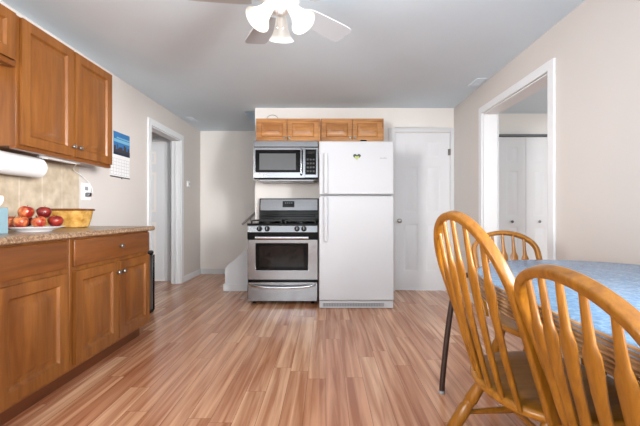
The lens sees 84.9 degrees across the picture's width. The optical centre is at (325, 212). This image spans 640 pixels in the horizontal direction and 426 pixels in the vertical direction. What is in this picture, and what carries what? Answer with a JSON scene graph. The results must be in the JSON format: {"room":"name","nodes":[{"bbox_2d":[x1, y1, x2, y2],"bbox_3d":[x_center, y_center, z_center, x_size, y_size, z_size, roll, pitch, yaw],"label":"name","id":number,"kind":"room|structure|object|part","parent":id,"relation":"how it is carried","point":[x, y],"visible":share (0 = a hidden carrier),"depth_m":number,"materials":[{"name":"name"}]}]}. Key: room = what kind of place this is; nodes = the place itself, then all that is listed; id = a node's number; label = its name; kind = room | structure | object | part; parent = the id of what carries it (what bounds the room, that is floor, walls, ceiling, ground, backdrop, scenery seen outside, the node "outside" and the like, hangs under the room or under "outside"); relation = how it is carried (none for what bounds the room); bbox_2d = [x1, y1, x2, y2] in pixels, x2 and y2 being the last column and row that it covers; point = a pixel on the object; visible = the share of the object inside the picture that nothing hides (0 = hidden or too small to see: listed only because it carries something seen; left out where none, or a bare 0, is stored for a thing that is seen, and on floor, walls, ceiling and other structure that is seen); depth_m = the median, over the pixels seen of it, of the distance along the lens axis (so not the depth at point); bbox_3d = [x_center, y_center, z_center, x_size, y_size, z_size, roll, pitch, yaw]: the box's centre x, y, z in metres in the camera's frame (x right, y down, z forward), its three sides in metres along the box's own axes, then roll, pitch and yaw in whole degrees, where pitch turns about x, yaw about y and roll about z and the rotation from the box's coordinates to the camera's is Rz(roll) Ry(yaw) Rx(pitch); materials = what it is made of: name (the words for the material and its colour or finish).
{"room":"kitchen","nodes":[
{"label":"kitchen","id":0,"kind":"room"},
{"bbox_2d":[0,0,199,283],"bbox_3d":[-2.120,-0.173,1.230,0.120,2.346,9.260,0,0,0],"label":"wall","id":1,"kind":"structure","parent":0,"point":[115,201],"depth_m":3.80,"materials":[{"name":"paint"}]},
{"bbox_2d":[0,3,15,66],"bbox_3d":[-1.911,-0.995,1.565,0.281,0.305,0.910,0,0,0],"label":"upper cabinet","id":2,"kind":"object","parent":1,"relation":"attached to","point":[7,16],"visible":1,"depth_m":1.95,"materials":[{"name":"brown wood"}]},
{"bbox_3d":[-1.809,-0.854,1.565,0.042,0.024,0.910,0,0,0],"label":"rail","id":3,"kind":"part","parent":2,"relation":"part of","materials":[{"name":"brown wood"}]},
{"bbox_2d":[0,159,78,225],"bbox_3d":[-2.056,-0.142,1.985,0.008,0.499,1.850,0,0,0],"label":"backsplash","id":4,"kind":"structure","parent":1,"relation":"attached to","point":[58,188],"depth_m":2.56,"materials":[{"name":"tile"}]},
{"bbox_2d":[0,15,111,167],"bbox_3d":[-1.894,-0.759,2.466,0.314,0.775,0.888,0,0,0],"label":"upper cabinet","id":5,"kind":"object","parent":1,"relation":"attached to","point":[55,102],"visible":0.98,"depth_m":2.28,"materials":[{"name":"brown wood"}]},
{"bbox_2d":[0,150,46,177],"bbox_3d":[-1.945,-0.312,2.199,0.138,0.154,0.346,0,0,0],"label":"paper towel roll","id":6,"kind":"object","parent":5,"relation":"attached to","point":[11,163],"visible":1,"depth_m":2.18,"materials":[{"name":"white paper"}]},
{"bbox_3d":[-1.780,-0.769,2.251,0.019,0.742,0.422,0,0,0],"label":"door","id":7,"kind":"part","parent":5,"relation":"part of","materials":[{"name":"brown wood"}]},
{"bbox_3d":[-1.810,-0.381,2.466,0.039,0.018,0.888,0,0,0],"label":"light rail","id":8,"kind":"part","parent":5,"relation":"part of","materials":[{"name":"brown wood"}]},
{"bbox_2d":[39,155,92,196],"bbox_3d":[-1.932,-0.265,2.692,0.132,0.249,0.780,0,0,-16],"label":"light","id":9,"kind":"object","parent":5,"relation":"attached to","point":[40,156],"visible":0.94,"depth_m":2.51,"materials":[{"name":"white plastic"}]},
{"bbox_2d":[42,158,75,163],"bbox_3d":[-1.870,-0.364,2.465,0.040,0.005,0.270,0,0,0],"label":"diffuser","id":10,"kind":"object","parent":9,"relation":"attached to","point":[53,159],"depth_m":2.46,"materials":[{"name":"white plastic"}]},
{"bbox_3d":[-1.993,-0.267,2.833,0.085,0.226,0.471,0,0,-22],"label":"cord","id":11,"kind":"part","parent":9,"relation":"part of","materials":[{"name":"white plastic"}]},
{"bbox_3d":[-1.780,-0.769,2.687,0.019,0.742,0.422,0,0,0],"label":"door","id":12,"kind":"part","parent":5,"relation":"part of","materials":[{"name":"brown wood"}]},
{"bbox_2d":[81,183,90,199],"bbox_3d":[-2.056,-0.182,3.000,0.008,0.145,0.110,0,0,0],"label":"wall outlet","id":13,"kind":"object","parent":1,"relation":"attached to","point":[85,187],"visible":0.95,"depth_m":2.98,"materials":[{"name":"white plastic"}]},
{"bbox_2d":[110,130,129,179],"bbox_3d":[-2.052,-0.568,3.498,0.014,0.465,0.335,0,0,0],"label":"wall calendar","id":14,"kind":"object","parent":1,"relation":"attached to","point":[120,167],"visible":0.93,"depth_m":3.50,"materials":[{"name":"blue paper"}]},
{"bbox_2d":[147,117,183,283],"bbox_3d":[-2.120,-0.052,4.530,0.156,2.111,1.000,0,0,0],"label":"trim","id":15,"kind":"structure","parent":1,"relation":"attached to","point":[177,140],"depth_m":4.94,"materials":[{"name":"white wood"}]},
{"bbox_2d":[184,269,200,281],"bbox_3d":[-2.053,0.955,4.320,0.014,0.090,2.840,0,0,0],"label":"baseboard","id":16,"kind":"structure","parent":1,"relation":"attached to","point":[189,276],"depth_m":5.36,"materials":[{"name":"white wood"}]},
{"bbox_2d":[152,132,164,280],"bbox_3d":[-2.890,-0.173,5.210,1.420,2.346,0.120,0,0,0],"label":"door frame","id":17,"kind":"structure","parent":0,"point":[153,134],"depth_m":5.15,"materials":[{"name":"white paint"}]},
{"bbox_2d":[152,143,164,279],"bbox_3d":[-2.750,-0.025,5.161,0.760,2.010,0.030,0,0,0],"label":"door","id":18,"kind":"structure","parent":17,"relation":"in","point":[158,216],"depth_m":5.15,"materials":[{"name":"paint"}]},
{"bbox_2d":[200,131,254,268],"bbox_3d":[-0.305,-0.173,5.800,3.510,2.346,0.120,0,0,0],"label":"wall","id":19,"kind":"structure","parent":0,"point":[227,182],"depth_m":5.74,"materials":[{"name":"white paint"}]},
{"bbox_2d":[201,269,224,273],"bbox_3d":[-1.673,0.955,5.733,0.746,0.090,0.014,0,0,0],"label":"baseboard","id":20,"kind":"structure","parent":19,"relation":"attached to","point":[203,271],"depth_m":5.73,"materials":[{"name":"white wood"}]},
{"bbox_2d":[241,212,254,224],"bbox_3d":[-0.130,-0.917,5.702,2.485,2.233,0.081,0,0,0],"label":"handrail","id":21,"kind":"object","parent":19,"relation":"attached to","point":[253,214],"visible":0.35,"depth_m":5.66,"materials":[{"name":"grey"}]},
{"bbox_2d":[2,274,539,425],"bbox_3d":[0.550,1.060,1.175,8.300,0.120,9.450,0,0,0],"label":"floor","id":22,"kind":"structure","parent":0,"point":[206,354],"depth_m":2.28,"materials":[{"name":"laminate"}]},
{"bbox_2d":[0,239,68,425],"bbox_3d":[-1.746,0.572,1.531,0.611,0.856,0.918,0,0,0],"label":"base cabinet","id":23,"kind":"object","parent":22,"relation":"on","point":[34,276],"visible":0.94,"depth_m":1.73,"materials":[{"name":"brown wood"}]},
{"bbox_3d":[-1.450,0.232,1.528,0.019,0.156,0.855,0,0,0],"label":"false drawer","id":24,"kind":"part","parent":23,"relation":"part of","materials":[{"name":"brown wood"}]},
{"bbox_2d":[0,226,154,245],"bbox_3d":[-1.733,0.125,1.978,0.636,0.036,1.835,0,0,0],"label":"countertop","id":25,"kind":"structure","parent":23,"relation":"on","point":[12,237],"depth_m":1.98,"materials":[{"name":"stone"}]},
{"bbox_2d":[0,196,7,233],"bbox_3d":[-1.706,0.008,1.760,0.138,0.198,0.120,0,0,0],"label":"tissue box","id":26,"kind":"object","parent":25,"relation":"on","point":[3,210],"visible":1,"depth_m":1.79,"materials":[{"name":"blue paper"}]},
{"bbox_2d":[8,225,64,231],"bbox_3d":[-1.700,0.092,2.040,0.296,0.029,0.296,0,0,0],"label":"plate","id":27,"kind":"object","parent":25,"relation":"on","point":[47,227],"visible":0.84,"depth_m":1.96,"materials":[{"name":"white ceramic"}]},
{"bbox_2d":[8,216,14,226],"bbox_3d":[-1.798,0.051,2.010,0.071,0.072,0.070,0,0,39],"label":"apple","id":28,"kind":"object","parent":27,"relation":"on","point":[10,218],"visible":0.43,"depth_m":1.98,"materials":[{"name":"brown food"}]},
{"bbox_2d":[13,215,28,226],"bbox_3d":[-1.723,0.050,1.977,0.070,0.074,0.070,0,0,-32],"label":"apple","id":29,"kind":"object","parent":27,"relation":"on","point":[17,221],"visible":0.8,"depth_m":1.96,"materials":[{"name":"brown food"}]},
{"bbox_2d":[17,206,34,218],"bbox_3d":[-1.740,-0.006,2.032,0.077,0.081,0.077,0,0,-34],"label":"apple","id":30,"kind":"object","parent":29,"relation":"on","point":[26,211],"visible":0.87,"depth_m":2.01,"materials":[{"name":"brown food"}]},
{"bbox_2d":[31,215,46,226],"bbox_3d":[-1.646,0.051,2.004,0.070,0.074,0.071,0,0,17],"label":"apple","id":31,"kind":"object","parent":27,"relation":"on","point":[40,221],"visible":0.88,"depth_m":1.98,"materials":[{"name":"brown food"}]},
{"bbox_2d":[36,207,51,217],"bbox_3d":[-1.654,-0.006,2.055,0.070,0.074,0.070,0,0,17],"label":"apple","id":32,"kind":"object","parent":31,"relation":"on","point":[45,212],"visible":0.87,"depth_m":2.03,"materials":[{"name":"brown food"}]},
{"bbox_2d":[48,216,63,226],"bbox_3d":[-1.593,0.046,2.065,0.071,0.074,0.070,0,0,-10],"label":"apple","id":33,"kind":"object","parent":27,"relation":"on","point":[54,221],"visible":0.96,"depth_m":2.04,"materials":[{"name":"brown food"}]},
{"bbox_2d":[46,209,94,227],"bbox_3d":[-1.895,0.037,2.560,0.322,0.138,0.224,0,0,0],"label":"basket","id":34,"kind":"object","parent":25,"relation":"on","point":[73,218],"visible":0.67,"depth_m":2.48,"materials":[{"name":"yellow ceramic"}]},
{"bbox_2d":[58,231,149,387],"bbox_3d":[-1.729,0.572,2.431,0.644,0.856,0.878,0,0,0],"label":"base cabinet","id":35,"kind":"object","parent":22,"relation":"on","point":[109,275],"visible":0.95,"depth_m":2.30,"materials":[{"name":"brown wood"}]},
{"bbox_3d":[-1.450,0.606,2.223,0.019,0.539,0.414,0,0,0],"label":"door","id":36,"kind":"part","parent":35,"relation":"part of","materials":[{"name":"brown wood"}]},
{"bbox_3d":[-1.450,0.232,2.437,0.019,0.156,0.850,0,0,0],"label":"drawer","id":37,"kind":"part","parent":35,"relation":"part of","materials":[{"name":"brown wood"}]},
{"bbox_3d":[-1.450,0.606,2.651,0.019,0.539,0.414,0,0,0],"label":"door","id":38,"kind":"part","parent":35,"relation":"part of","materials":[{"name":"brown wood"}]},
{"bbox_2d":[148,250,154,312],"bbox_3d":[-1.888,0.688,3.418,0.304,0.625,0.267,0,0,0],"label":"waste bin","id":39,"kind":"object","parent":22,"relation":"on","point":[152,258],"visible":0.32,"depth_m":3.53,"materials":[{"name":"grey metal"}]},
{"bbox_3d":[-1.744,0.700,3.418,0.016,0.560,0.267,0,0,0],"label":"frame","id":40,"kind":"part","parent":39,"relation":"part of","materials":[{"name":"black metal"}]},
{"bbox_2d":[247,198,318,302],"bbox_3d":[-0.473,0.407,4.102,0.770,1.185,0.736,0,0,0],"label":"stove","id":41,"kind":"object","parent":22,"relation":"on","point":[283,246],"visible":0.99,"depth_m":3.80,"materials":[{"name":"silver metal"}]},
{"bbox_3d":[-0.473,0.265,3.773,0.570,0.033,0.079,0,0,0],"label":"handle","id":42,"kind":"part","parent":41,"relation":"part of","materials":[{"name":"silver metal"}]},
{"bbox_3d":[-0.473,0.507,3.817,0.762,0.430,0.034,0,0,0],"label":"oven door","id":43,"kind":"part","parent":41,"relation":"part of","materials":[{"name":"silver metal"}]},
{"bbox_3d":[-0.473,0.856,3.818,0.762,0.208,0.032,0,0,0],"label":"drawer","id":44,"kind":"part","parent":41,"relation":"part of","materials":[{"name":"silver metal"}]},
{"bbox_3d":[-0.473,0.791,3.781,0.720,0.050,0.063,0,0,0],"label":"handle","id":45,"kind":"part","parent":41,"relation":"part of","materials":[{"name":"silver metal"}]},
{"bbox_3d":[-0.473,0.171,3.820,0.762,0.078,0.031,0,0,0],"label":"control panel","id":46,"kind":"part","parent":41,"relation":"part of","materials":[{"name":"silver metal"}]},
{"bbox_2d":[255,222,318,223],"bbox_3d":[-0.473,0.123,4.115,0.770,0.018,0.570,0,0,0],"label":"cooktop","id":47,"kind":"object","parent":41,"relation":"in","point":[255,222],"depth_m":3.88,"materials":[{"name":"black metal"}]},
{"bbox_3d":[-0.473,0.030,4.375,0.670,0.030,0.030,0,0,0],"label":"vent trim","id":48,"kind":"part","parent":41,"relation":"part of","materials":[{"name":"black metal"}]},
{"bbox_3d":[-0.471,-0.113,4.397,0.147,0.075,0.025,0,0,0],"label":"clock panel","id":49,"kind":"part","parent":41,"relation":"part of","materials":[{"name":"black plastic"}]},
{"bbox_2d":[319,141,393,307],"bbox_3d":[0.318,0.123,4.014,0.781,1.746,0.812,0,0,0],"label":"refrigerator","id":50,"kind":"object","parent":22,"relation":"on","point":[356,200],"visible":1,"depth_m":3.65,"materials":[{"name":"white metal"}]},
{"bbox_3d":[-0.003,0.064,3.628,0.036,0.472,0.040,0,0,0],"label":"handle","id":51,"kind":"part","parent":50,"relation":"part of","materials":[{"name":"white plastic"}]},
{"bbox_3d":[-0.003,-0.410,3.628,0.036,0.420,0.040,0,0,0],"label":"handle","id":52,"kind":"part","parent":50,"relation":"part of","materials":[{"name":"white plastic"}]},
{"bbox_3d":[0.318,0.367,3.677,0.781,1.095,0.062,0,0,0],"label":"fresh food door","id":53,"kind":"part","parent":50,"relation":"part of","materials":[{"name":"white metal"}]},
{"bbox_3d":[0.318,-0.471,3.677,0.781,0.558,0.062,0,0,0],"label":"freezer door","id":54,"kind":"part","parent":50,"relation":"part of","materials":[{"name":"white metal"}]},
{"bbox_2d":[471,230,583,422],"bbox_3d":[1.082,0.556,1.832,0.414,0.901,0.601,0,0,-4],"label":"dining chair","id":55,"kind":"object","parent":22,"relation":"on","point":[509,325],"visible":0.27,"depth_m":2.07,"materials":[{"name":"brown wood"}]},
{"bbox_3d":[0.970,0.794,2.015,0.047,0.424,0.214,0,0,-10],"label":"leg","id":56,"kind":"part","parent":55,"relation":"part of","materials":[{"name":"brown wood"}]},
{"bbox_3d":[1.084,0.578,1.793,0.397,0.036,0.465,0,0,-4],"label":"seat","id":57,"kind":"part","parent":55,"relation":"part of","materials":[{"name":"brown wood"}]},
{"bbox_2d":[434,211,625,425],"bbox_3d":[0.693,0.499,1.174,0.632,1.015,0.500,0,0,-6],"label":"dining chair","id":58,"kind":"object","parent":22,"relation":"on","point":[516,380],"visible":0.87,"depth_m":1.07,"materials":[{"name":"brown wood"}]},
{"bbox_3d":[0.498,0.794,1.332,0.243,0.426,0.046,0,0,25],"label":"leg","id":59,"kind":"part","parent":58,"relation":"part of","materials":[{"name":"brown wood"}]},
{"bbox_3d":[0.747,0.578,1.178,0.465,0.036,0.496,0,0,-6],"label":"seat","id":60,"kind":"part","parent":58,"relation":"part of","materials":[{"name":"brown wood"}]},
{"bbox_2d":[439,260,639,394],"bbox_3d":[1.094,0.620,0.800,1.070,0.760,2.313,0,0,0],"label":"dining table","id":61,"kind":"object","parent":22,"relation":"on","point":[623,279],"visible":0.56,"depth_m":1.11,"materials":[{"name":"blue laminate"}]},
{"bbox_3d":[0.794,0.644,1.767,0.070,0.689,0.488,0,0,-36],"label":"leg","id":62,"kind":"part","parent":61,"relation":"part of","materials":[{"name":"black metal"}]},
{"bbox_2d":[514,264,639,425],"bbox_3d":[0.742,0.556,0.687,0.601,0.901,0.414,0,0,2],"label":"dining chair","id":63,"kind":"object","parent":22,"relation":"on","point":[544,337],"visible":1,"depth_m":0.67,"materials":[{"name":"brown wood"}]},
{"bbox_2d":[1,0,584,130],"bbox_3d":[0.550,-1.471,1.175,8.300,0.250,9.450,0,0,0],"label":"ceiling","id":64,"kind":"structure","parent":0,"point":[194,59],"depth_m":2.86,"materials":[{"name":"paint"}]},
{"bbox_2d":[185,117,197,121],"bbox_3d":[-1.930,-1.341,5.020,0.100,0.009,0.220,0,0,0],"label":"ceiling vent","id":65,"kind":"object","parent":64,"relation":"in","point":[191,119],"visible":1,"depth_m":5.01,"materials":[{"name":"paint"}]},
{"bbox_2d":[191,0,350,43],"bbox_3d":[-0.259,-1.148,1.859,0.985,0.396,0.985,0,0,0],"label":"ceiling fan","id":66,"kind":"object","parent":64,"relation":"hanging from","point":[265,25],"visible":1,"depth_m":1.88,"materials":[{"name":"white glass"}]},
{"bbox_3d":[-0.569,-1.128,1.824,0.353,0.031,0.149,0,0,-9],"label":"blade","id":67,"kind":"part","parent":66,"relation":"part of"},
{"bbox_3d":[-0.342,-1.027,1.797,0.144,0.155,0.134,0,0,0],"label":"lamp shade","id":68,"kind":"part","parent":66,"relation":"part of","materials":[{"name":"white glass"}]},
{"bbox_3d":[-0.393,-1.128,2.171,0.149,0.031,0.353,0,0,-27],"label":"blade","id":69,"kind":"part","parent":66,"relation":"part of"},
{"bbox_3d":[-0.262,-1.027,2.002,0.133,0.155,0.144,0,0,28],"label":"lamp shade","id":70,"kind":"part","parent":66,"relation":"part of","materials":[{"name":"white glass"}]},
{"bbox_3d":[-0.132,-1.027,1.820,0.147,0.155,0.136,0,0,0],"label":"lamp shade","id":71,"kind":"part","parent":66,"relation":"part of","materials":[{"name":"white glass"}]},
{"bbox_3d":[-0.008,-1.128,2.110,0.149,0.031,0.353,0,0,45],"label":"blade","id":72,"kind":"part","parent":66,"relation":"part of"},
{"bbox_2d":[468,78,486,86],"bbox_3d":[1.555,-1.341,3.600,0.100,0.009,0.220,0,0,0],"label":"ceiling vent","id":73,"kind":"object","parent":64,"relation":"in","point":[478,81],"visible":1,"depth_m":3.59,"materials":[{"name":"paint"}]},
{"bbox_2d":[225,108,453,283],"bbox_3d":[0.246,-0.173,4.550,3.082,2.346,0.120,0,0,0],"label":"wall","id":74,"kind":"structure","parent":0,"point":[393,117],"depth_m":4.49,"materials":[{"name":"white paint"}]},
{"bbox_2d":[223,284,246,290],"bbox_3d":[-1.123,0.955,4.542,0.385,0.090,0.136,0,0,0],"label":"baseboard","id":75,"kind":"structure","parent":74,"relation":"attached to","point":[226,287],"depth_m":4.47,"materials":[{"name":"white wood"}]},
{"bbox_2d":[256,119,320,144],"bbox_3d":[-0.451,-0.988,4.311,0.769,0.285,0.358,0,0,0],"label":"upper cabinet","id":76,"kind":"object","parent":74,"relation":"attached to","point":[266,129],"visible":0.85,"depth_m":4.17,"materials":[{"name":"brown wood"}]},
{"bbox_3d":[-0.645,-0.987,4.175,0.356,0.263,0.019,0,0,0],"label":"door","id":77,"kind":"part","parent":76,"relation":"part of","materials":[{"name":"brown wood"}]},
{"bbox_2d":[253,141,318,183],"bbox_3d":[-0.467,-0.605,4.246,0.750,0.466,0.487,0,0,0],"label":"microwave","id":78,"kind":"object","parent":76,"relation":"attached to","point":[274,162],"visible":1,"depth_m":4.06,"materials":[{"name":"silver metal"}]},
{"bbox_3d":[-0.543,-0.585,4.075,0.597,0.350,0.030,0,0,0],"label":"door","id":79,"kind":"part","parent":78,"relation":"part of","materials":[{"name":"silver metal"}]},
{"bbox_3d":[-0.467,-0.801,4.075,0.750,0.073,0.030,0,0,0],"label":"vent panel","id":80,"kind":"part","parent":78,"relation":"part of","materials":[{"name":"silver metal"}]},
{"bbox_2d":[259,179,314,183],"bbox_3d":[-0.467,-0.384,4.280,0.650,0.024,0.320,0,0,0],"label":"hood","id":81,"kind":"object","parent":78,"relation":"attached to","point":[265,181],"depth_m":4.13,"materials":[{"name":"silver metal"}]},
{"bbox_3d":[-0.287,-0.590,4.033,0.026,0.314,0.061,0,0,0],"label":"handle","id":82,"kind":"part","parent":78,"relation":"part of","materials":[{"name":"silver metal"}]},
{"bbox_3d":[-0.168,-0.585,4.075,0.152,0.350,0.030,0,0,0],"label":"control panel","id":83,"kind":"part","parent":78,"relation":"part of","materials":[{"name":"black plastic"}]},
{"bbox_3d":[-0.274,-0.987,4.175,0.368,0.263,0.019,0,0,0],"label":"door","id":84,"kind":"part","parent":76,"relation":"part of","materials":[{"name":"brown wood"}]},
{"bbox_2d":[321,119,383,140],"bbox_3d":[0.314,-0.988,4.311,0.752,0.285,0.358,0,0,0],"label":"upper cabinet","id":85,"kind":"object","parent":74,"relation":"attached to","point":[331,129],"visible":0.88,"depth_m":4.17,"materials":[{"name":"brown wood"}]},
{"bbox_3d":[0.130,-0.987,4.175,0.360,0.263,0.019,0,0,0],"label":"door","id":86,"kind":"part","parent":85,"relation":"part of","materials":[{"name":"brown wood"}]},
{"bbox_3d":[0.492,-0.987,4.175,0.348,0.263,0.019,0,0,0],"label":"door","id":87,"kind":"part","parent":85,"relation":"part of","materials":[{"name":"brown wood"}]},
{"bbox_2d":[388,127,453,290],"bbox_3d":[1.220,-0.046,4.481,0.839,2.093,0.018,0,0,0],"label":"trim","id":88,"kind":"structure","parent":74,"relation":"attached to","point":[391,131],"depth_m":4.47,"materials":[{"name":"white wood"}]},
{"bbox_2d":[395,133,450,289],"bbox_3d":[1.239,-0.019,4.479,0.708,2.018,0.099,0,0,0],"label":"door","id":89,"kind":"structure","parent":74,"relation":"in","point":[421,159],"depth_m":4.49,"materials":[{"name":"paint"}]},
{"bbox_2d":[499,114,546,133],"bbox_3d":[3.244,-0.173,4.800,2.913,2.346,0.120,0,0,0],"label":"wall","id":90,"kind":"structure","parent":0,"point":[508,123],"depth_m":4.74,"materials":[{"name":"white paint"}]},
{"bbox_2d":[499,134,546,260],"bbox_3d":[2.690,-0.037,4.706,1.480,2.035,0.066,0,0,0],"label":"door","id":91,"kind":"structure","parent":90,"relation":"in","point":[522,157],"depth_m":4.71,"materials":[{"name":"paint"}]},
{"bbox_2d":[454,0,639,293],"bbox_3d":[1.714,-0.173,0.545,0.147,2.346,7.890,0,0,0],"label":"wall","id":92,"kind":"structure","parent":0,"point":[595,47],"depth_m":2.20,"materials":[{"name":"paint"}]},
{"bbox_2d":[479,58,555,308],"bbox_3d":[1.714,-0.054,3.111,0.183,2.114,1.227,0,0,0],"label":"trim","id":93,"kind":"structure","parent":92,"relation":"attached to","point":[489,120],"depth_m":3.20,"materials":[{"name":"white wood"}]},
{"bbox_2d":[460,288,613,378],"bbox_3d":[1.633,0.955,0.535,0.014,0.090,7.870,0,0,0],"label":"baseboard","id":94,"kind":"structure","parent":92,"relation":"attached to","point":[470,294],"depth_m":3.86,"materials":[{"name":"white wood"}]}
]}

